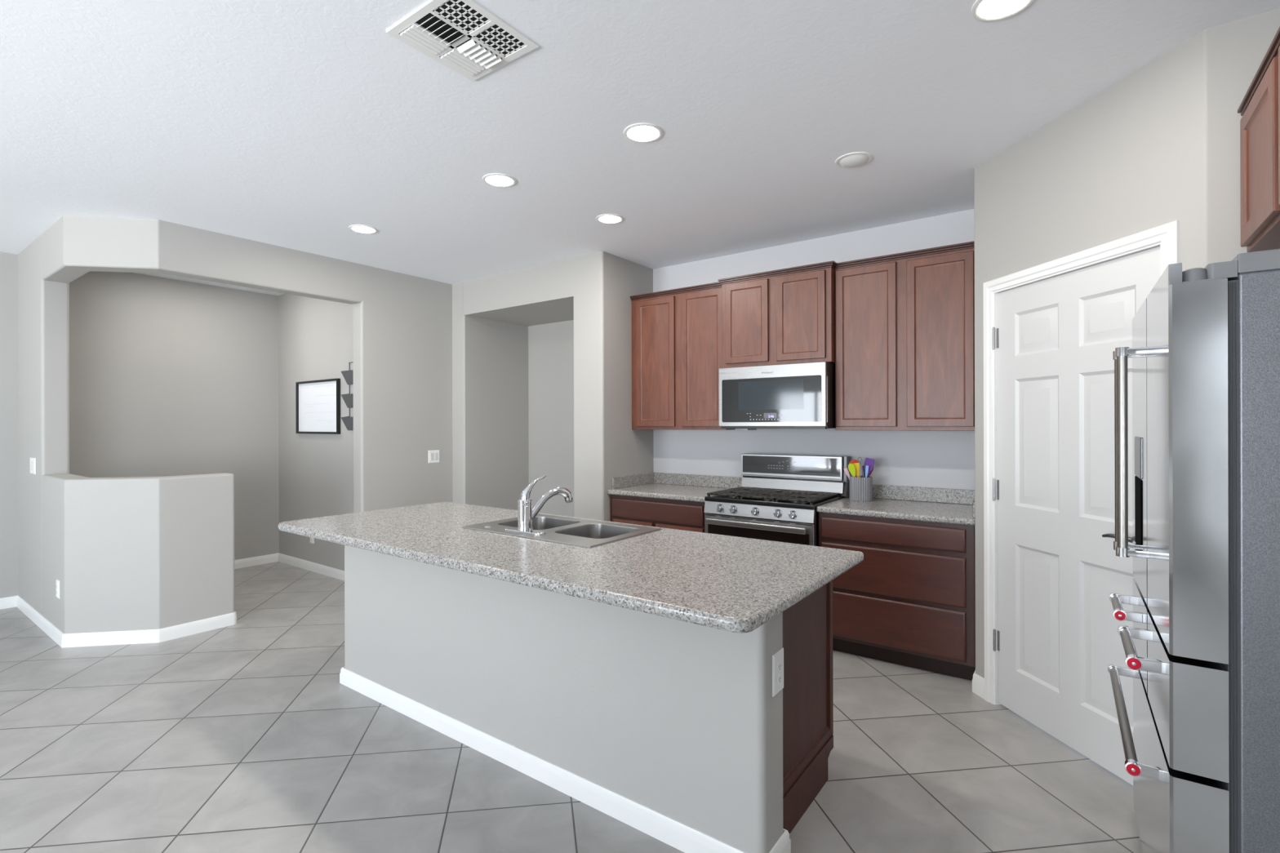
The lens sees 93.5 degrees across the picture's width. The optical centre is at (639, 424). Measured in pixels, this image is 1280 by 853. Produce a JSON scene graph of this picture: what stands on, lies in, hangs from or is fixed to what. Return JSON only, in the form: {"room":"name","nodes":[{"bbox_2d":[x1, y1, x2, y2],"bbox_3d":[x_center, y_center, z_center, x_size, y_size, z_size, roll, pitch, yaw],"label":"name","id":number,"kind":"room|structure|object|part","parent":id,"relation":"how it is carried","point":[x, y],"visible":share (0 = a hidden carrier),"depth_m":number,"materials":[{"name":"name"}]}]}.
{"room":"kitchen","nodes":[
{"label":"kitchen","id":0,"kind":"room"},
{"bbox_2d":[41,472,234,633],"bbox_3d":[-3.584,0.899,4.147,1.331,1.082,0.514,0,0,-1],"label":"wall","id":1,"kind":"structure","parent":0,"point":[125,553],"depth_m":3.97,"materials":[{"name":"grey paint"}]},
{"bbox_2d":[56,579,59,599],"bbox_3d":[-3.852,1.091,3.978,0.072,0.118,0.009,0,0,36],"label":"power outlet","id":2,"kind":"object","parent":1,"relation":"attached to","point":[57,580],"visible":1,"depth_m":3.97,"materials":[{"name":"white paint"}]},
{"bbox_2d":[0,251,279,598],"bbox_3d":[-5.962,0.051,3.494,0.150,2.790,7.402,0,0,36],"label":"wall","id":3,"kind":"structure","parent":0,"point":[168,376],"depth_m":5.51,"materials":[{"name":"grey paint"}]},
{"bbox_2d":[17,215,453,614],"bbox_3d":[-3.333,0.045,5.361,1.890,2.790,2.840,0,0,36],"label":"wall","id":4,"kind":"structure","parent":0,"point":[402,322],"depth_m":4.71,"materials":[{"name":"grey paint"}]},
{"bbox_2d":[29,457,35,474],"bbox_3d":[-4.480,0.308,4.436,0.166,0.118,0.010,0,0,36],"label":"light switch","id":5,"kind":"object","parent":4,"relation":"attached to","point":[33,460],"visible":1,"depth_m":4.42,"materials":[{"name":"white paint"}]},
{"bbox_2d":[0,595,236,648],"bbox_3d":[-5.487,1.403,2.399,1.904,0.085,6.189,0,0,36],"label":"baseboard","id":6,"kind":"structure","parent":4,"relation":"attached to","point":[63,640],"depth_m":4.01,"materials":[{"name":"white paint"}]},
{"bbox_2d":[428,449,439,462],"bbox_3d":[-1.936,0.306,5.660,0.010,0.118,0.119,0,0,36],"label":"light switch","id":7,"kind":"object","parent":4,"relation":"attached to","point":[433,455],"visible":1,"depth_m":5.66,"materials":[{"name":"white paint"}]},
{"bbox_2d":[278,293,353,570],"bbox_3d":[-3.055,0.044,5.867,1.740,2.790,0.140,0,0,36],"label":"wall","id":8,"kind":"structure","parent":0,"point":[316,471],"depth_m":5.89,"materials":[{"name":"grey paint"}]},
{"bbox_2d":[234,553,344,581],"bbox_3d":[-2.433,1.395,5.615,4.753,0.085,1.657,0,0,2],"label":"baseboard","id":9,"kind":"structure","parent":8,"relation":"attached to","point":[240,563],"depth_m":6.03,"materials":[{"name":"white paint"}]},
{"bbox_2d":[310,537,314,543],"bbox_3d":[-3.218,1.109,5.896,0.072,0.118,0.009,0,0,36],"label":"power outlet","id":10,"kind":"object","parent":8,"relation":"attached to","point":[312,540],"visible":0.52,"depth_m":5.89,"materials":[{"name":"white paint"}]},
{"bbox_2d":[295,378,340,434],"bbox_3d":[-3.112,-0.163,5.803,0.815,0.515,0.030,0,0,36],"label":"whiteboard","id":11,"kind":"object","parent":8,"relation":"attached to","point":[317,402],"visible":1,"depth_m":5.79,"materials":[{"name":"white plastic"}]},
{"bbox_2d":[340,361,353,430],"bbox_3d":[-2.547,-0.252,5.356,0.296,0.620,0.084,0,0,36],"label":"file organizer","id":12,"kind":"object","parent":8,"relation":"attached to","point":[348,375],"visible":0.48,"depth_m":5.39,"materials":[{"name":"grey metal"}]},
{"bbox_3d":[-2.524,-0.252,5.387,0.296,0.620,0.008,0,0,36],"label":"frame","id":13,"kind":"part","parent":12,"relation":"part of","materials":[{"name":"grey metal"}]},
{"bbox_2d":[452,251,653,521],"bbox_3d":[-0.812,0.038,5.682,1.980,2.790,0.946,0,0,36],"label":"wall","id":14,"kind":"structure","parent":0,"point":[542,353],"depth_m":5.76,"materials":[{"name":"grey paint"}]},
{"bbox_2d":[344,545,782,852],"bbox_3d":[-0.583,0.996,2.663,2.510,0.874,0.167,0,0,36],"label":"wall","id":15,"kind":"structure","parent":0,"point":[682,721],"depth_m":2.26,"materials":[{"name":"grey paint"}]},
{"bbox_2d":[339,666,791,852],"bbox_3d":[-0.582,1.390,2.663,2.538,0.085,0.195,0,0,36],"label":"baseboard","id":16,"kind":"structure","parent":15,"relation":"attached to","point":[682,837],"depth_m":2.35,"materials":[{"name":"white paint"}]},
{"bbox_2d":[772,647,783,697],"bbox_3d":[0.447,0.800,1.939,0.009,0.132,0.082,0,0,36],"label":"power outlet","id":17,"kind":"object","parent":15,"relation":"attached to","point":[778,657],"visible":1,"depth_m":1.93,"materials":[{"name":"white paint"}]},
{"bbox_2d":[777,661,782,671],"bbox_3d":[0.449,0.780,1.938,0.003,0.031,0.031,0,0,36],"label":"receptacle","id":18,"kind":"object","parent":17,"relation":"attached to","point":[779,663],"depth_m":1.94,"materials":[{"name":"white paint"}]},
{"bbox_2d":[777,673,782,684],"bbox_3d":[0.450,0.820,1.938,0.003,0.031,0.031,0,0,36],"label":"receptacle","id":19,"kind":"object","parent":17,"relation":"attached to","point":[779,675],"depth_m":1.94,"materials":[{"name":"white paint"}]},
{"bbox_2d":[0,561,1142,852],"bbox_3d":[-2.119,1.486,1.925,8.700,0.100,9.800,0,0,36],"label":"floor","id":20,"kind":"structure","parent":0,"point":[245,736],"depth_m":2.52,"materials":[{"name":"grey tile"}]},
{"bbox_2d":[609,494,706,533],"bbox_3d":[0.297,0.992,4.756,0.896,0.876,0.625,0,0,36],"label":"base cabinet","id":21,"kind":"object","parent":20,"relation":"on","point":[683,515],"visible":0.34,"depth_m":4.49,"materials":[{"name":"brown wood"}]},
{"bbox_3d":[-0.057,1.027,4.640,0.378,0.564,0.020,0,0,36],"label":"door","id":22,"kind":"part","parent":21,"relation":"part of","materials":[{"name":"red wood"}]},
{"bbox_2d":[607,472,742,502],"bbox_3d":[0.291,0.488,4.750,0.897,0.132,0.641,0,0,36],"label":"countertop","id":23,"kind":"structure","parent":21,"relation":"on","point":[677,486],"depth_m":4.87,"materials":[{"name":"grey stone"}]},
{"bbox_3d":[0.286,1.026,4.389,0.406,0.564,0.020,0,0,36],"label":"door","id":24,"kind":"part","parent":21,"relation":"part of","materials":[{"name":"red wood"}]},
{"bbox_2d":[704,453,850,546],"bbox_3d":[0.955,0.829,4.204,0.808,1.200,0.698,0,0,36],"label":"gas range","id":25,"kind":"object","parent":20,"relation":"on","point":[778,498],"visible":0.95,"depth_m":4.13,"materials":[{"name":"silver metal"}]},
{"bbox_3d":[0.541,0.576,4.112,0.054,0.058,0.045,0,0,36],"label":"knob","id":26,"kind":"part","parent":25,"relation":"part of","materials":[{"name":"silver metal"}]},
{"bbox_3d":[0.624,0.576,4.052,0.054,0.058,0.045,0,0,36],"label":"knob","id":27,"kind":"part","parent":25,"relation":"part of","materials":[{"name":"silver metal"}]},
{"bbox_3d":[0.752,0.575,3.958,0.054,0.058,0.045,0,0,36],"label":"knob","id":28,"kind":"part","parent":25,"relation":"part of","materials":[{"name":"silver metal"}]},
{"bbox_3d":[0.750,0.667,3.952,0.712,0.040,0.049,0,0,36],"label":"handle","id":29,"kind":"part","parent":25,"relation":"part of","materials":[{"name":"silver metal"}]},
{"bbox_3d":[0.776,0.931,3.983,0.780,0.615,0.036,0,0,36],"label":"oven door","id":30,"kind":"part","parent":25,"relation":"part of","materials":[{"name":"silver metal"}]},
{"bbox_3d":[0.774,0.577,3.981,0.780,0.081,0.042,0,0,36],"label":"control panel","id":31,"kind":"part","parent":25,"relation":"part of","materials":[{"name":"silver metal"}]},
{"bbox_2d":[704,489,844,510],"bbox_3d":[0.943,0.520,4.213,0.780,0.032,0.608,0,0,36],"label":"cooktop","id":32,"kind":"object","parent":25,"relation":"in","point":[768,500],"depth_m":4.04,"materials":[{"name":"black metal"}]},
{"bbox_3d":[0.880,0.575,3.865,0.054,0.058,0.045,0,0,36],"label":"knob","id":33,"kind":"part","parent":25,"relation":"part of","materials":[{"name":"silver metal"}]},
{"bbox_3d":[1.091,0.312,4.403,0.756,0.152,0.004,0,0,36],"label":"control glass","id":34,"kind":"part","parent":25,"relation":"part of","materials":[{"name":"black"}]},
{"bbox_3d":[1.098,0.312,4.411,0.772,0.168,0.024,0,0,36],"label":"control frame","id":35,"kind":"part","parent":25,"relation":"part of","materials":[{"name":"silver metal"}]},
{"bbox_3d":[1.101,0.445,4.413,0.774,0.077,0.027,0,0,36],"label":"riser panel","id":36,"kind":"part","parent":25,"relation":"part of","materials":[{"name":"silver metal"}]},
{"bbox_3d":[0.961,0.575,3.806,0.054,0.058,0.045,0,0,36],"label":"knob","id":37,"kind":"part","parent":25,"relation":"part of","materials":[{"name":"silver metal"}]},
{"bbox_2d":[782,580,833,834],"bbox_3d":[-0.248,0.995,2.893,2.180,0.874,0.599,0,0,36],"label":"base cabinet","id":38,"kind":"object","parent":20,"relation":"on","point":[807,624],"visible":0.12,"depth_m":2.26,"materials":[{"name":"brown wood"}]},
{"bbox_2d":[278,502,863,633],"bbox_3d":[-0.515,0.538,2.813,2.749,0.040,1.068,0,0,36],"label":"countertop","id":39,"kind":"structure","parent":38,"relation":"on","point":[726,583],"depth_m":2.27,"materials":[{"name":"grey stone"}]},
{"bbox_2d":[504,475,573,535],"bbox_3d":[-0.479,0.378,2.943,0.250,0.265,0.297,0,0,36],"label":"faucet","id":40,"kind":"object","parent":39,"relation":"on","point":[526,513],"visible":1,"depth_m":2.84,"materials":[{"name":"silver metal"}]},
{"bbox_3d":[-0.545,0.507,2.853,0.250,0.008,0.064,0,0,36],"label":"deck plate","id":41,"kind":"part","parent":40,"relation":"part of","materials":[{"name":"silver metal"}]},
{"bbox_3d":[-0.519,0.305,2.884,0.063,0.118,0.139,0,0,36],"label":"lever","id":42,"kind":"part","parent":40,"relation":"part of","materials":[{"name":"silver metal"}]},
{"bbox_3d":[-0.443,0.390,2.944,0.262,0.160,0.043,0,0,-40],"label":"spout","id":43,"kind":"part","parent":40,"relation":"part of","materials":[{"name":"silver metal"}]},
{"bbox_2d":[461,513,662,547],"bbox_3d":[-0.393,0.604,2.971,0.849,0.194,0.530,0,0,36],"label":"double sink","id":44,"kind":"object","parent":39,"relation":"in","point":[580,532],"visible":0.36,"depth_m":2.99,"materials":[{"name":"silver metal"}]},
{"bbox_2d":[818,512,975,680],"bbox_3d":[1.647,0.989,3.768,0.865,0.876,0.625,0,0,36],"label":"base cabinet","id":45,"kind":"object","parent":20,"relation":"on","point":[910,601],"visible":0.65,"depth_m":3.48,"materials":[{"name":"brown wood"}]},
{"bbox_3d":[1.460,0.874,3.530,0.804,0.273,0.020,0,0,36],"label":"drawer","id":46,"kind":"part","parent":45,"relation":"part of","materials":[{"name":"red wood"}]},
{"bbox_3d":[1.459,0.643,3.530,0.804,0.128,0.020,0,0,36],"label":"drawer","id":47,"kind":"part","parent":45,"relation":"part of","materials":[{"name":"red wood"}]},
{"bbox_2d":[816,484,974,525],"bbox_3d":[1.644,0.485,3.761,0.877,0.132,0.641,0,0,36],"label":"countertop","id":48,"kind":"structure","parent":45,"relation":"on","point":[943,505],"depth_m":3.78,"materials":[{"name":"grey stone"}]},
{"bbox_2d":[849,475,872,502],"bbox_3d":[1.485,0.433,4.044,0.145,0.160,0.145,0,0,36],"label":"utensil crock","id":49,"kind":"object","parent":48,"relation":"on","point":[860,488],"visible":0.92,"depth_m":3.98,"materials":[{"name":"grey ceramic"}]},
{"bbox_2d":[843,467,849,479],"bbox_3d":[1.442,0.401,4.092,0.108,0.207,0.016,0,0,20],"label":"spatula","id":50,"kind":"object","parent":49,"relation":"in","point":[846,469],"visible":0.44,"depth_m":4.10,"materials":[{"name":"pink"}]},
{"bbox_2d":[848,463,855,477],"bbox_3d":[1.435,0.382,4.015,0.089,0.241,0.021,0,0,6],"label":"spoon","id":51,"kind":"object","parent":49,"relation":"in","point":[851,468],"visible":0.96,"depth_m":4.01,"materials":[{"name":"green"}]},
{"bbox_2d":[848,459,858,477],"bbox_3d":[1.455,0.371,4.066,0.083,0.263,0.020,0,0,12],"label":"spoon","id":52,"kind":"object","parent":49,"relation":"in","point":[852,461],"visible":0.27,"depth_m":4.06,"materials":[{"name":"orange"}]},
{"bbox_2d":[853,462,859,477],"bbox_3d":[1.456,0.380,4.031,0.064,0.244,0.013,0,0,17],"label":"silicone turner","id":53,"kind":"object","parent":49,"relation":"in","point":[856,464],"visible":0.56,"depth_m":4.03,"materials":[{"name":"yellow"}]},
{"bbox_2d":[857,457,863,477],"bbox_3d":[1.478,0.359,4.015,0.048,0.280,0.012,0,0,21],"label":"tongs","id":54,"kind":"object","parent":49,"relation":"in","point":[860,461],"visible":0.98,"depth_m":4.01,"materials":[{"name":"silver metal"}]},
{"bbox_2d":[865,465,868,477],"bbox_3d":[1.502,0.389,4.001,0.036,0.226,0.014,0,0,36],"label":"spatula","id":55,"kind":"object","parent":49,"relation":"in","point":[867,466],"visible":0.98,"depth_m":3.99,"materials":[{"name":"blue"}]},
{"bbox_2d":[863,457,874,476],"bbox_3d":[1.527,0.364,4.042,0.094,0.277,0.022,0,0,10],"label":"silicone turner","id":56,"kind":"object","parent":49,"relation":"in","point":[869,462],"visible":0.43,"depth_m":4.03,"materials":[{"name":"purple"}]},
{"bbox_3d":[1.460,1.169,3.530,0.804,0.272,0.020,0,0,36],"label":"drawer","id":57,"kind":"part","parent":45,"relation":"part of","materials":[{"name":"red wood"}]},
{"bbox_2d":[1107,248,1279,852],"bbox_3d":[1.827,0.521,1.561,0.936,1.810,0.930,0,0,35],"label":"refrigerator","id":58,"kind":"object","parent":20,"relation":"on","point":[1202,658],"visible":1,"depth_m":1.37,"materials":[{"name":"grey metal"}]},
{"bbox_3d":[1.577,0.594,1.952,0.078,0.033,0.238,0,0,35],"label":"handle","id":59,"kind":"part","parent":58,"relation":"part of","materials":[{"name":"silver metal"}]},
{"bbox_3d":[1.504,0.082,1.849,0.078,0.616,0.032,0,0,35],"label":"handle","id":60,"kind":"part","parent":58,"relation":"part of","materials":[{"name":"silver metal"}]},
{"bbox_3d":[1.443,0.082,1.763,0.078,0.616,0.032,0,0,35],"label":"handle","id":61,"kind":"part","parent":58,"relation":"part of","materials":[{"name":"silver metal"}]},
{"bbox_3d":[1.480,0.869,1.813,0.078,0.033,0.758,0,0,35],"label":"handle","id":62,"kind":"part","parent":58,"relation":"part of","materials":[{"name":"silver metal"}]},
{"bbox_3d":[1.647,0.108,1.974,0.024,0.133,0.200,0,0,35],"label":"dispenser panel","id":63,"kind":"part","parent":58,"relation":"part of","materials":[{"name":"silver metal"}]},
{"bbox_3d":[1.681,0.082,1.949,0.100,0.914,0.463,0,0,35],"label":"door","id":64,"kind":"part","parent":58,"relation":"part of","materials":[{"name":"silver metal"}]},
{"bbox_3d":[1.682,0.680,1.949,0.100,0.250,0.463,0,0,35],"label":"drawer","id":65,"kind":"part","parent":58,"relation":"part of","materials":[{"name":"silver metal"}]},
{"bbox_3d":[1.329,0.595,1.600,0.078,0.033,0.288,0,0,35],"label":"handle","id":66,"kind":"part","parent":58,"relation":"part of","materials":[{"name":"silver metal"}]},
{"bbox_3d":[1.549,1.095,1.758,0.100,0.544,0.930,0,0,35],"label":"drawer","id":67,"kind":"part","parent":58,"relation":"part of","materials":[{"name":"silver metal"}]},
{"bbox_3d":[1.412,0.082,1.567,0.100,0.914,0.463,0,0,35],"label":"door","id":68,"kind":"part","parent":58,"relation":"part of","materials":[{"name":"silver metal"}]},
{"bbox_3d":[1.413,0.680,1.567,0.100,0.250,0.463,0,0,35],"label":"drawer","id":69,"kind":"part","parent":58,"relation":"part of","materials":[{"name":"silver metal"}]},
{"bbox_2d":[0,0,1279,295],"bbox_3d":[-2.127,-1.403,1.925,8.700,0.100,9.800,0,0,36],"label":"ceiling","id":70,"kind":"structure","parent":0,"point":[291,124],"depth_m":2.64,"materials":[{"name":"white paint"}]},
{"bbox_2d":[348,224,377,233],"bbox_3d":[-1.919,-1.350,4.175,0.186,0.008,0.186,0,0,36],"label":"recessed light","id":71,"kind":"object","parent":70,"relation":"in","point":[362,228],"visible":1,"depth_m":4.16,"materials":[{"name":"white paint"}]},
{"bbox_2d":[386,0,538,80],"bbox_3d":[-0.619,-1.349,2.114,0.366,0.018,0.366,0,0,36],"label":"ceiling vent","id":72,"kind":"object","parent":70,"relation":"in","point":[465,37],"visible":1,"depth_m":2.10,"materials":[{"name":"white metal"}]},
{"bbox_2d":[482,173,516,186],"bbox_3d":[-0.781,-1.353,3.345,0.186,0.008,0.186,0,0,36],"label":"recessed light","id":73,"kind":"object","parent":70,"relation":"in","point":[497,180],"visible":1,"depth_m":3.33,"materials":[{"name":"white paint"}]},
{"bbox_2d":[595,213,623,223],"bbox_3d":[-0.199,-1.355,3.978,0.186,0.008,0.186,0,0,36],"label":"recessed light","id":74,"kind":"object","parent":70,"relation":"in","point":[604,218],"visible":1,"depth_m":3.96,"materials":[{"name":"white paint"}]},
{"bbox_2d":[623,122,663,142],"bbox_3d":[0.016,-1.355,2.806,0.186,0.008,0.186,0,0,36],"label":"recessed light","id":75,"kind":"object","parent":70,"relation":"in","point":[642,132],"visible":1,"depth_m":2.79,"materials":[{"name":"white paint"}]},
{"bbox_2d":[835,151,873,168],"bbox_3d":[1.103,-1.351,3.101,0.186,0.022,0.186,0,0,36],"label":"recessed light","id":76,"kind":"object","parent":70,"relation":"in","point":[855,159],"visible":1,"depth_m":3.07,"materials":[{"name":"white paint"}]},
{"bbox_2d":[971,0,1034,22],"bbox_3d":[1.173,-1.358,1.939,0.186,0.008,0.186,0,0,36],"label":"recessed light","id":77,"kind":"object","parent":70,"relation":"in","point":[985,11],"visible":1,"depth_m":1.97,"materials":[{"name":"white paint"}]},
{"bbox_2d":[653,208,974,497],"bbox_3d":[1.244,0.033,4.539,2.690,2.790,0.140,0,0,36],"label":"wall","id":78,"kind":"structure","parent":0,"point":[904,458],"depth_m":4.32,"materials":[{"name":"white paint"}]},
{"bbox_2d":[630,281,735,430],"bbox_3d":[0.372,-0.510,4.876,0.884,1.109,0.337,0,0,36],"label":"upper cabinet","id":79,"kind":"object","parent":78,"relation":"attached to","point":[677,334],"visible":0.74,"depth_m":4.75,"materials":[{"name":"red wood"}]},
{"bbox_3d":[0.121,-0.496,4.866,0.377,1.031,0.020,0,0,36],"label":"door","id":80,"kind":"part","parent":79,"relation":"part of","materials":[{"name":"red wood"}]},
{"bbox_3d":[0.371,-1.047,4.876,0.884,0.036,0.337,0,0,36],"label":"crown moulding","id":81,"kind":"part","parent":79,"relation":"part of","materials":[{"name":"brown wood"}]},
{"bbox_3d":[0.477,-0.499,4.606,0.365,1.035,0.020,0,0,36],"label":"door","id":82,"kind":"part","parent":79,"relation":"part of","materials":[{"name":"red wood"}]},
{"bbox_2d":[653,472,742,488],"bbox_3d":[0.475,0.469,5.002,0.897,0.094,0.018,0,0,36],"label":"backsplash","id":83,"kind":"structure","parent":78,"relation":"attached to","point":[722,482],"depth_m":4.98,"materials":[{"name":"grey stone"}]},
{"bbox_2d":[717,260,836,368],"bbox_3d":[1.039,-0.739,4.348,0.857,0.659,0.402,0,0,36],"label":"upper cabinet","id":84,"kind":"object","parent":78,"relation":"attached to","point":[784,316],"visible":0.81,"depth_m":4.16,"materials":[{"name":"red wood"}]},
{"bbox_3d":[0.764,-0.730,4.315,0.334,0.578,0.020,0,0,36],"label":"door","id":85,"kind":"part","parent":84,"relation":"part of","materials":[{"name":"red wood"}]},
{"bbox_2d":[719,361,835,430],"bbox_3d":[1.027,-0.182,4.318,0.791,0.448,0.472,0,0,36],"label":"microwave","id":86,"kind":"object","parent":84,"relation":"attached to","point":[793,395],"visible":1,"depth_m":4.09,"materials":[{"name":"silver metal"}]},
{"bbox_3d":[0.888,-0.166,4.133,0.729,0.306,0.008,0,0,36],"label":"door glass","id":87,"kind":"part","parent":86,"relation":"part of","materials":[{"name":"black glass"}]},
{"bbox_3d":[1.223,-0.162,3.918,0.003,0.300,0.030,0,0,36],"label":"handle","id":88,"kind":"part","parent":86,"relation":"part of","materials":[{"name":"silver metal"}]},
{"bbox_3d":[1.038,-1.051,4.348,0.857,0.036,0.402,0,0,36],"label":"crown moulding","id":89,"kind":"part","parent":84,"relation":"part of","materials":[{"name":"brown wood"}]},
{"bbox_3d":[1.087,-0.729,4.079,0.342,0.582,0.020,0,0,36],"label":"door","id":90,"kind":"part","parent":84,"relation":"part of","materials":[{"name":"red wood"}]},
{"bbox_2d":[835,240,974,431],"bbox_3d":[1.736,-0.514,3.878,0.862,1.109,0.337,0,0,36],"label":"upper cabinet","id":91,"kind":"object","parent":78,"relation":"attached to","point":[904,322],"visible":0.78,"depth_m":3.73,"materials":[{"name":"red wood"}]},
{"bbox_3d":[1.457,-0.501,3.889,0.378,1.035,0.020,0,0,36],"label":"door","id":92,"kind":"part","parent":91,"relation":"part of","materials":[{"name":"red wood"}]},
{"bbox_3d":[1.735,-1.050,3.878,0.862,0.036,0.337,0,0,36],"label":"crown moulding","id":93,"kind":"part","parent":91,"relation":"part of","materials":[{"name":"brown wood"}]},
{"bbox_3d":[1.808,-0.500,3.632,0.368,1.030,0.020,0,0,36],"label":"door","id":94,"kind":"part","parent":91,"relation":"part of","materials":[{"name":"red wood"}]},
{"bbox_2d":[848,484,974,505],"bbox_3d":[1.828,0.465,4.013,0.877,0.094,0.018,0,0,36],"label":"backsplash","id":95,"kind":"structure","parent":78,"relation":"attached to","point":[961,496],"depth_m":3.97,"materials":[{"name":"grey stone"}]},
{"bbox_2d":[973,8,1279,678],"bbox_3d":[2.157,0.030,2.669,0.594,2.790,2.142,0,0,-10],"label":"wall","id":96,"kind":"structure","parent":0,"point":[1159,145],"depth_m":2.35,"materials":[{"name":"grey paint"}]},
{"bbox_2d":[972,670,984,699],"bbox_3d":[1.809,1.376,3.232,0.056,0.100,0.232,0,0,21],"label":"baseboard","id":97,"kind":"structure","parent":96,"relation":"attached to","point":[978,682],"depth_m":3.16,"materials":[{"name":"white paint"}]},
{"bbox_2d":[992,246,1159,785],"bbox_3d":[1.858,0.375,2.650,0.114,2.078,0.860,0,0,-9],"label":"door","id":98,"kind":"structure","parent":96,"relation":"in","point":[1059,566],"depth_m":2.65,"materials":[{"name":"white paint"}]},
{"bbox_3d":[1.889,0.441,2.336,0.078,0.064,0.159,0,0,-9],"label":"handle","id":99,"kind":"part","parent":98,"relation":"part of","materials":[{"name":"silver metal"}]},
{"bbox_2d":[983,220,1179,705],"bbox_3d":[1.885,0.347,2.644,0.067,2.158,0.969,0,0,-9],"label":"trim","id":100,"kind":"structure","parent":96,"relation":"attached to","point":[1166,236],"depth_m":3.06,"materials":[{"name":"white paint"}]},
{"bbox_3d":[0.505,0.035,-1.266,0.150,2.790,7.352,0,0,36],"label":"wall","id":101,"kind":"structure","parent":0,"visible":0},
{"bbox_2d":[1237,26,1279,252],"bbox_3d":[1.988,-0.817,1.441,0.650,0.485,0.980,0,0,36],"label":"upper cabinet","id":102,"kind":"object","parent":101,"relation":"attached to","point":[1260,108],"visible":0.99,"depth_m":1.81,"materials":[{"name":"red wood"}]},
{"bbox_3d":[1.987,-1.041,1.441,0.650,0.036,0.980,0,0,36],"label":"crown moulding","id":103,"kind":"part","parent":102,"relation":"part of","materials":[{"name":"brown wood"}]},
{"bbox_3d":[1.602,-0.801,1.444,0.020,0.425,0.425,0,0,36],"label":"door","id":104,"kind":"part","parent":102,"relation":"part of","materials":[{"name":"red wood"}]}
]}

